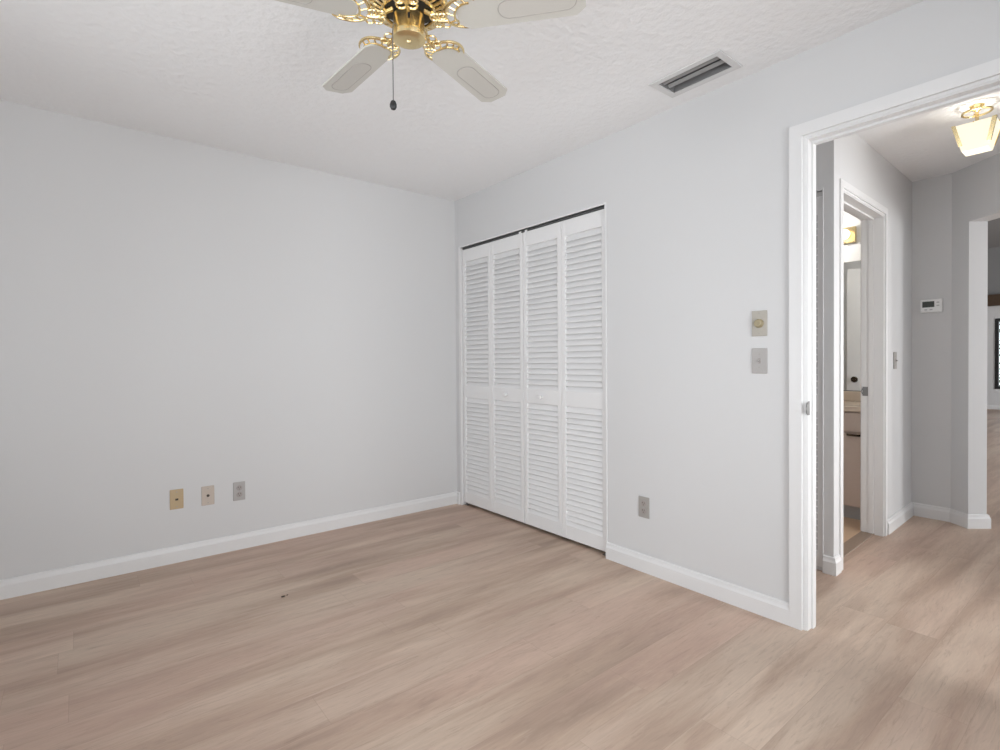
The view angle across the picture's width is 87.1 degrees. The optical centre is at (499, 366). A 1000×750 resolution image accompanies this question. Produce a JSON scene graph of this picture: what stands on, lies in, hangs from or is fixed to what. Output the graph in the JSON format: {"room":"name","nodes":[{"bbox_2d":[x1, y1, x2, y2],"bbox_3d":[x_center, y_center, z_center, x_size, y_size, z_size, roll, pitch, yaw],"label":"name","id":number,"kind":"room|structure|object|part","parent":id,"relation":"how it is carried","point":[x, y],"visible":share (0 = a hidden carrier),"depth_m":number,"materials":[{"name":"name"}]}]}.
{"room":"empty bedroom","nodes":[
{"label":"empty bedroom","id":0,"kind":"room"},
{"bbox_2d":[0,100,456,579],"bbox_3d":[-1.428,-0.100,3.465,4.030,2.440,0.120,-1,1,-39],"label":"wall","id":1,"kind":"structure","parent":0,"point":[189,317],"depth_m":3.10,"materials":[{"name":"grey paint"}]},
{"bbox_2d":[170,489,183,509],"bbox_3d":[-1.865,0.764,3.033,0.068,0.114,0.009,-1,1,-39],"label":"phone jack plate","id":2,"kind":"object","parent":1,"relation":"attached to","point":[176,496],"visible":1,"depth_m":3.03,"materials":[{"name":"beige plastic"}]},
{"bbox_2d":[201,485,213,505],"bbox_3d":[-1.738,0.767,3.131,0.068,0.114,0.017,-1,1,-39],"label":"plate","id":3,"kind":"object","parent":1,"relation":"attached to","point":[207,492],"visible":1,"depth_m":3.13,"materials":[{"name":"beige plastic"}]},
{"bbox_2d":[0,492,459,599],"bbox_3d":[-1.588,1.077,3.235,3.224,0.094,0.047,-1,1,-39],"label":"baseboard","id":4,"kind":"structure","parent":1,"relation":"attached to","point":[71,575],"depth_m":3.10,"materials":[{"name":"white paint"}]},
{"bbox_2d":[233,481,244,500],"bbox_3d":[-1.608,0.766,3.241,0.068,0.114,0.009,-1,1,-39],"label":"power outlet","id":5,"kind":"object","parent":1,"relation":"attached to","point":[238,487],"visible":1,"depth_m":3.24,"materials":[{"name":"white plastic"}]},
{"bbox_2d":[0,409,999,749],"bbox_3d":[5.928,1.109,5.431,17.980,0.125,9.400,-1,1,-39],"label":"floor","id":6,"kind":"structure","parent":0,"point":[455,626],"depth_m":2.08,"materials":[{"name":"brown wood"}]},
{"bbox_2d":[843,411,860,519],"bbox_3d":[2.314,0.699,4.319,0.521,0.775,1.288,-1,1,-39],"label":"vanity cabinet","id":7,"kind":"object","parent":6,"relation":"on","point":[851,420],"visible":0.07,"depth_m":3.72,"materials":[{"name":"beige laminate"}]},
{"bbox_2d":[843,391,860,411],"bbox_3d":[2.314,0.252,4.316,0.525,0.118,1.310,-1,1,-39],"label":"countertop","id":8,"kind":"structure","parent":7,"relation":"on","point":[851,399],"depth_m":4.09,"materials":[{"name":"stone"}]},
{"bbox_3d":[2.403,0.391,3.838,0.020,0.134,0.421,-1,1,-39],"label":"drawer","id":9,"kind":"part","parent":7,"relation":"part of","materials":[{"name":"beige laminate"}]},
{"bbox_3d":[2.405,0.729,3.841,0.020,0.515,0.421,-1,1,-39],"label":"door","id":10,"kind":"part","parent":7,"relation":"part of","materials":[{"name":"beige laminate"}]},
{"bbox_3d":[2.489,0.480,3.704,0.025,0.015,0.095,-1,1,-39],"label":"handle","id":11,"kind":"part","parent":7,"relation":"part of","materials":[{"name":"brown metal"}]},
{"bbox_2d":[0,0,999,200],"bbox_3d":[0.398,-1.374,2.722,6.030,0.100,6.650,-1,1,-39],"label":"ceiling","id":12,"kind":"structure","parent":0,"point":[247,77],"depth_m":2.38,"materials":[{"name":"white paint"}]},
{"bbox_2d":[275,0,585,109],"bbox_3d":[-0.310,-1.045,1.658,1.050,0.524,1.015,-1,1,-39],"label":"ceiling fan","id":13,"kind":"object","parent":12,"relation":"hanging from","point":[409,27],"visible":1,"depth_m":1.61,"materials":[{"name":"white wood"}]},
{"bbox_3d":[-0.604,-1.064,1.493,0.384,0.023,0.120,-1,1,-24],"label":"blade","id":14,"kind":"part","parent":13,"relation":"part of","materials":[{"name":"white wood"}]},
{"bbox_3d":[-0.518,-1.069,1.893,0.129,0.023,0.386,-1,1,-39],"label":"blade","id":15,"kind":"part","parent":13,"relation":"part of","materials":[{"name":"white wood"}]},
{"bbox_3d":[-0.324,-0.794,1.594,0.021,0.030,0.021,-1,1,-39],"label":"chain pull","id":16,"kind":"part","parent":13,"relation":"part of","materials":[{"name":"black metal"}]},
{"bbox_3d":[-0.320,-0.926,1.598,0.017,0.243,0.003,-1,1,-45],"label":"pull chain","id":17,"kind":"part","parent":13,"relation":"part of","materials":[{"name":"silver metal"}]},
{"bbox_3d":[-0.106,-1.072,1.936,0.120,0.023,0.384,0,1,30],"label":"blade","id":18,"kind":"part","parent":13,"relation":"part of","materials":[{"name":"white wood"}]},
{"bbox_3d":[0.059,-1.069,1.559,0.384,0.023,0.120,0,1,12],"label":"blade","id":19,"kind":"part","parent":13,"relation":"part of","materials":[{"name":"white wood"}]},
{"bbox_2d":[649,49,742,97],"bbox_3d":[0.879,-1.399,2.380,0.194,0.167,0.350,-1,1,-39],"label":"ceiling vent","id":20,"kind":"object","parent":12,"relation":"in","point":[718,63],"visible":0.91,"depth_m":2.38,"materials":[{"name":"grey metal"}]},
{"bbox_2d":[951,103,999,155],"bbox_3d":[2.439,-1.220,2.688,0.174,0.232,0.174,-1,1,-39],"label":"ceiling light","id":21,"kind":"object","parent":12,"relation":"attached to","point":[978,136],"visible":1,"depth_m":2.66,"materials":[{"name":"white glass"}]},
{"bbox_3d":[2.388,-1.167,2.647,0.034,0.127,0.166,-1,1,-39],"label":"glass pane","id":22,"kind":"part","parent":21,"relation":"part of","materials":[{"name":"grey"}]},
{"bbox_3d":[2.438,-1.318,2.687,0.060,0.036,0.060,-1,1,-39],"label":"ceiling plate","id":23,"kind":"part","parent":21,"relation":"part of","materials":[{"name":"gold metal"}]},
{"bbox_3d":[2.491,-1.169,2.730,0.034,0.127,0.166,-1,1,-39],"label":"glass pane","id":24,"kind":"part","parent":21,"relation":"part of","materials":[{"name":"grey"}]},
{"bbox_3d":[2.439,-1.264,2.687,0.126,0.072,0.126,0,1,6],"label":"stem","id":25,"kind":"part","parent":21,"relation":"part of","materials":[{"name":"gold metal"}]},
{"bbox_3d":[2.481,-1.167,2.637,0.166,0.127,0.034,-1,1,-39],"label":"glass pane","id":26,"kind":"part","parent":21,"relation":"part of","materials":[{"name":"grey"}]},
{"bbox_2d":[455,0,999,601],"bbox_3d":[1.051,-0.106,2.577,0.086,2.440,4.373,-1,1,-39],"label":"wall","id":27,"kind":"structure","parent":0,"point":[695,192],"depth_m":2.54,"materials":[{"name":"grey paint"}]},
{"bbox_2d":[462,231,524,522],"bbox_3d":[-0.068,0.082,3.918,0.060,2.048,0.726,-1,1,-39],"label":"bifold closet door","id":28,"kind":"structure","parent":27,"relation":"in","point":[493,296],"depth_m":3.89,"materials":[{"name":"white paint"}]},
{"bbox_3d":[-0.170,0.076,4.070,0.028,2.011,0.362,-1,1,-39],"label":"door panel","id":29,"kind":"part","parent":28,"relation":"part of","materials":[{"name":"white paint"}]},
{"bbox_3d":[0.059,0.078,3.786,0.028,2.011,0.362,-1,1,-39],"label":"door panel","id":30,"kind":"part","parent":28,"relation":"part of","materials":[{"name":"white paint"}]},
{"bbox_2d":[458,202,607,542],"bbox_3d":[0.179,0.076,3.658,0.090,2.064,1.504,-1,1,-39],"label":"trim","id":31,"kind":"structure","parent":27,"relation":"attached to","point":[460,262],"depth_m":4.19,"materials":[{"name":"white paint"}]},
{"bbox_2d":[462,206,603,249],"bbox_3d":[0.171,-0.938,3.635,0.028,0.012,1.468,-1,1,-39],"label":"trim","id":32,"kind":"structure","parent":27,"relation":"attached to","point":[602,207],"depth_m":3.49,"materials":[{"name":"black metal"}]},
{"bbox_2d":[523,209,605,555],"bbox_3d":[0.392,0.086,3.349,0.060,2.048,0.726,-1,1,-39],"label":"bifold closet door","id":33,"kind":"structure","parent":27,"relation":"in","point":[564,261],"depth_m":3.32,"materials":[{"name":"white paint"}]},
{"bbox_3d":[0.290,0.079,3.501,0.028,2.011,0.362,-1,1,-39],"label":"door panel","id":34,"kind":"part","parent":33,"relation":"part of","materials":[{"name":"white paint"}]},
{"bbox_3d":[0.518,0.081,3.217,0.028,2.011,0.362,-1,1,-39],"label":"door panel","id":35,"kind":"part","parent":33,"relation":"part of","materials":[{"name":"white paint"}]},
{"bbox_2d":[639,496,648,518],"bbox_3d":[0.780,0.762,2.853,0.009,0.114,0.068,-1,1,-39],"label":"power outlet","id":36,"kind":"object","parent":27,"relation":"attached to","point":[643,501],"visible":1,"depth_m":2.85,"materials":[{"name":"white plastic"}]},
{"bbox_2d":[606,542,788,625],"bbox_3d":[0.936,1.067,2.661,0.016,0.094,1.008,-1,1,-39],"label":"baseboard","id":37,"kind":"structure","parent":27,"relation":"attached to","point":[775,609],"depth_m":2.57,"materials":[{"name":"white paint"}]},
{"bbox_2d":[752,348,766,373],"bbox_3d":[1.162,-0.027,2.358,0.018,0.114,0.068,-1,1,-39],"label":"light switch","id":38,"kind":"object","parent":27,"relation":"attached to","point":[759,355],"visible":1,"depth_m":2.36,"materials":[{"name":"white plastic"}]},
{"bbox_2d":[752,310,766,335],"bbox_3d":[1.158,-0.195,2.354,0.026,0.114,0.068,-1,1,-39],"label":"dimmer switch","id":39,"kind":"object","parent":27,"relation":"attached to","point":[759,318],"visible":1,"depth_m":2.35,"materials":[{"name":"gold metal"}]},
{"bbox_3d":[1.156,-0.195,2.352,0.020,0.040,0.040,-1,1,-39],"label":"dimmer knob","id":40,"kind":"part","parent":39,"relation":"part of","materials":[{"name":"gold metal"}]},
{"bbox_2d":[789,58,999,630],"bbox_3d":[1.575,0.050,1.927,0.124,2.136,0.928,-1,1,-39],"label":"trim","id":41,"kind":"structure","parent":27,"relation":"attached to","point":[983,79],"depth_m":2.22,"materials":[{"name":"white paint"}]},
{"bbox_2d":[816,138,839,556],"bbox_3d":[1.227,-0.118,3.531,0.090,2.440,1.842,-1,1,-39],"label":"wall","id":42,"kind":"structure","parent":0,"point":[827,153],"depth_m":2.81,"materials":[{"name":"grey paint"}]},
{"bbox_2d":[816,196,821,566],"bbox_3d":[1.642,0.083,2.990,0.028,2.010,0.364,-1,1,-39],"label":"bifold closet door","id":43,"kind":"structure","parent":42,"relation":"in","point":[818,199],"depth_m":2.85,"materials":[{"name":"white paint"}]},
{"bbox_2d":[816,188,822,571],"bbox_3d":[1.656,0.071,3.000,0.094,2.068,0.374,-1,1,-39],"label":"trim","id":44,"kind":"structure","parent":42,"relation":"attached to","point":[819,189],"depth_m":2.83,"materials":[{"name":"grey paint"}]},
{"bbox_2d":[843,531,874,557],"bbox_3d":[2.123,1.097,3.205,0.782,0.007,0.076,-1,1,-41],"label":"floor","id":45,"kind":"structure","parent":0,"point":[861,537],"depth_m":3.29,"materials":[{"name":"beige wood"}]},
{"bbox_2d":[816,133,911,569],"bbox_3d":[2.367,-0.123,3.375,1.640,2.440,0.120,-1,1,-41],"label":"wall","id":46,"kind":"structure","parent":0,"point":[862,166],"depth_m":3.56,"materials":[{"name":"grey paint"}]},
{"bbox_2d":[823,554,841,575],"bbox_3d":[1.788,1.060,2.828,0.085,0.094,0.064,-1,1,-39],"label":"baseboard","id":47,"kind":"structure","parent":46,"relation":"attached to","point":[831,565],"depth_m":2.80,"materials":[{"name":"white paint"}]},
{"bbox_2d":[839,178,887,569],"bbox_3d":[2.132,0.042,3.175,0.898,2.118,0.140,-1,1,-41],"label":"trim","id":48,"kind":"structure","parent":46,"relation":"attached to","point":[873,216],"depth_m":3.41,"materials":[{"name":"white paint"}]},
{"bbox_3d":[2.400,0.161,3.463,0.040,0.060,0.008,0,1,39],"label":"strike plate","id":49,"kind":"part","parent":48,"relation":"part of","materials":[{"name":"silver metal"}]},
{"bbox_2d":[893,352,897,368],"bbox_3d":[2.675,-0.044,3.548,0.068,0.114,0.018,-1,1,-41],"label":"light switch","id":50,"kind":"object","parent":46,"relation":"attached to","point":[895,360],"visible":1,"depth_m":3.54,"materials":[{"name":"white plastic"}]},
{"bbox_2d":[888,502,990,534],"bbox_3d":[2.936,1.045,3.516,0.739,0.094,0.432,-1,1,-39],"label":"baseboard","id":51,"kind":"structure","parent":46,"relation":"attached to","point":[969,521],"depth_m":3.64,"materials":[{"name":"white paint"}]},
{"bbox_2d":[844,173,951,507],"bbox_3d":[2.162,-0.140,5.006,0.110,2.440,3.320,-1,1,-39],"label":"wall","id":52,"kind":"structure","parent":0,"point":[931,197],"depth_m":3.77,"materials":[{"name":"grey paint"}]},
{"bbox_2d":[844,226,856,243],"bbox_3d":[2.463,-1.038,4.425,0.130,0.125,0.895,-1,1,-39],"label":"vanity light","id":53,"kind":"object","parent":52,"relation":"attached to","point":[850,232],"visible":0.14,"depth_m":4.11,"materials":[{"name":"white glass"}]},
{"bbox_2d":[843,260,860,391],"bbox_3d":[2.522,-0.320,4.461,0.008,1.026,1.220,-1,1,-39],"label":"wall mirror","id":54,"kind":"object","parent":52,"relation":"attached to","point":[852,270],"visible":0.02,"depth_m":4.14,"materials":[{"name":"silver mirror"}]},
{"bbox_2d":[843,391,860,401],"bbox_3d":[2.511,0.229,4.474,0.020,0.078,1.310,-1,1,-39],"label":"backsplash","id":55,"kind":"structure","parent":52,"relation":"attached to","point":[847,395],"depth_m":4.14,"materials":[{"name":"stone"}]},
{"bbox_2d":[920,299,942,312],"bbox_3d":[3.080,-0.436,3.751,0.028,0.092,0.124,-1,1,-39],"label":"thermostat","id":56,"kind":"object","parent":52,"relation":"attached to","point":[931,305],"visible":1,"depth_m":3.74,"materials":[{"name":"white plastic"}]},
{"bbox_2d":[951,153,999,513],"bbox_3d":[3.205,-0.852,2.796,0.124,3.900,1.750,0,1,1],"label":"wall","id":57,"kind":"structure","parent":0,"point":[975,187],"depth_m":3.55,"materials":[{"name":"grey paint"}]},
{"bbox_2d":[987,247,999,404],"bbox_3d":[12.207,-1.744,10.479,0.200,5.400,9.400,-1,1,-39],"label":"wall","id":58,"kind":"structure","parent":0,"point":[993,312],"depth_m":11.78,"materials":[{"name":"grey paint"}]},
{"bbox_2d":[987,294,999,306],"bbox_3d":[12.076,-1.477,10.375,0.139,0.250,9.380,-1,1,-39],"label":"trim","id":59,"kind":"structure","parent":58,"relation":"attached to","point":[992,300],"depth_m":11.66,"materials":[{"name":"brown wood"}]},
{"bbox_2d":[987,405,999,409],"bbox_3d":[12.140,0.910,10.440,0.016,0.094,9.380,-1,1,-39],"label":"baseboard","id":60,"kind":"structure","parent":58,"relation":"attached to","point":[997,407],"depth_m":11.77,"materials":[{"name":"white paint"}]},
{"bbox_2d":[995,318,999,388],"bbox_3d":[11.793,-0.291,10.924,0.120,1.570,2.200,-1,1,-39],"label":"window","id":61,"kind":"structure","parent":58,"relation":"in","point":[997,320],"depth_m":11.71,"materials":[{"name":"clear glass"}]},
{"bbox_2d":[988,218,999,247],"bbox_3d":[7.856,-3.488,6.960,10.950,1.780,9.400,-1,1,-39],"label":"ceiling","id":62,"kind":"structure","parent":0,"point":[993,225],"depth_m":11.04,"materials":[{"name":"grey paint"}]}
]}

